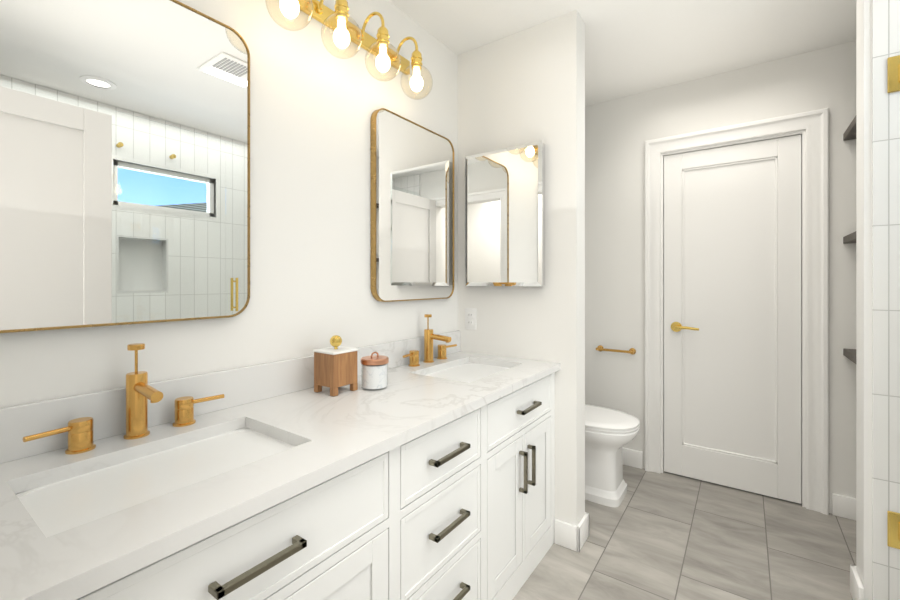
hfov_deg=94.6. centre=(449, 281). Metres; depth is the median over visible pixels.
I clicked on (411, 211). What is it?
vanity mirror
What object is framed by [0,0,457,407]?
wall
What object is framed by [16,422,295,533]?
sink
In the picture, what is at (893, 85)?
hinge
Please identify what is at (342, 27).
sconce
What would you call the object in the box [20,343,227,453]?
faucet
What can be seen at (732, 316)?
door
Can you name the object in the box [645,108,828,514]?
door frame
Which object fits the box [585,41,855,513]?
wall
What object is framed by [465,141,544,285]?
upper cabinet
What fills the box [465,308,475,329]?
electrical outlet plate
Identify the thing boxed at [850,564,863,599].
baseboard
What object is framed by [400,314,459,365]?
faucet
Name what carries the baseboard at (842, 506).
attached to the wall at (619, 132)
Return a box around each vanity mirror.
[0,0,249,332]
[370,108,453,301]
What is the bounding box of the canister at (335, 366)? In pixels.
[313,335,357,396]
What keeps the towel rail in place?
attached to the wall at (619, 132)
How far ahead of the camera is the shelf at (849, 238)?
2.02 m
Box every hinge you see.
[887,55,899,92]
[887,511,899,548]
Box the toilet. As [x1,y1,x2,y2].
[585,404,639,506]
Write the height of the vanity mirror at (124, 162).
0.860 m
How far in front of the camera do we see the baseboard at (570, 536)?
1.90 m
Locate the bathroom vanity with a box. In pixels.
[56,370,558,599]
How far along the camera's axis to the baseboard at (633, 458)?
2.71 m
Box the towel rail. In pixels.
[596,345,635,354]
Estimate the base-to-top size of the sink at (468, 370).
0.167 m
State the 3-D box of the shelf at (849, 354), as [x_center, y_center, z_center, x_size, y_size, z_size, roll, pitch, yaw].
[2.220,0.360,1.802,0.706,0.036,0.330,0,0,35]
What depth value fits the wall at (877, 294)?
1.48 m
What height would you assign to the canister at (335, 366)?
0.192 m
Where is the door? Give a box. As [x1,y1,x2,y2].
[664,135,800,503]
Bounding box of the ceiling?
[388,0,855,105]
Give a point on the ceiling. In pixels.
(632, 47)
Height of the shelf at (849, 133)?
0.036 m
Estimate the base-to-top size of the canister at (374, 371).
0.127 m
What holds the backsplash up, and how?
attached to the wall at (315, 104)
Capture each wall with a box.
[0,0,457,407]
[458,10,584,525]
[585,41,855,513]
[856,0,899,599]
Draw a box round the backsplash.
[0,331,459,461]
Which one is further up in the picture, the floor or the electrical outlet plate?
the electrical outlet plate
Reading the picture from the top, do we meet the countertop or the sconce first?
the sconce
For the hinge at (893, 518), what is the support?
attached to the wall at (877, 294)
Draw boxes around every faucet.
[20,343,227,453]
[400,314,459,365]
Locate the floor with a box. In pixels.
[513,465,855,599]
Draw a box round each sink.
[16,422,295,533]
[420,358,507,381]
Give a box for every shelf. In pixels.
[843,116,855,140]
[843,231,855,243]
[843,348,855,363]
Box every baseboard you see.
[554,512,588,541]
[622,447,642,468]
[832,493,855,519]
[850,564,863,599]
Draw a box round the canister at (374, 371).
[361,352,388,390]
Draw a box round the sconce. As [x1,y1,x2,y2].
[265,0,432,99]
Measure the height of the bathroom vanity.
0.804 m
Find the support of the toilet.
on the floor
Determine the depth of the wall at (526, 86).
1.96 m
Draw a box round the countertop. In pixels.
[0,350,559,599]

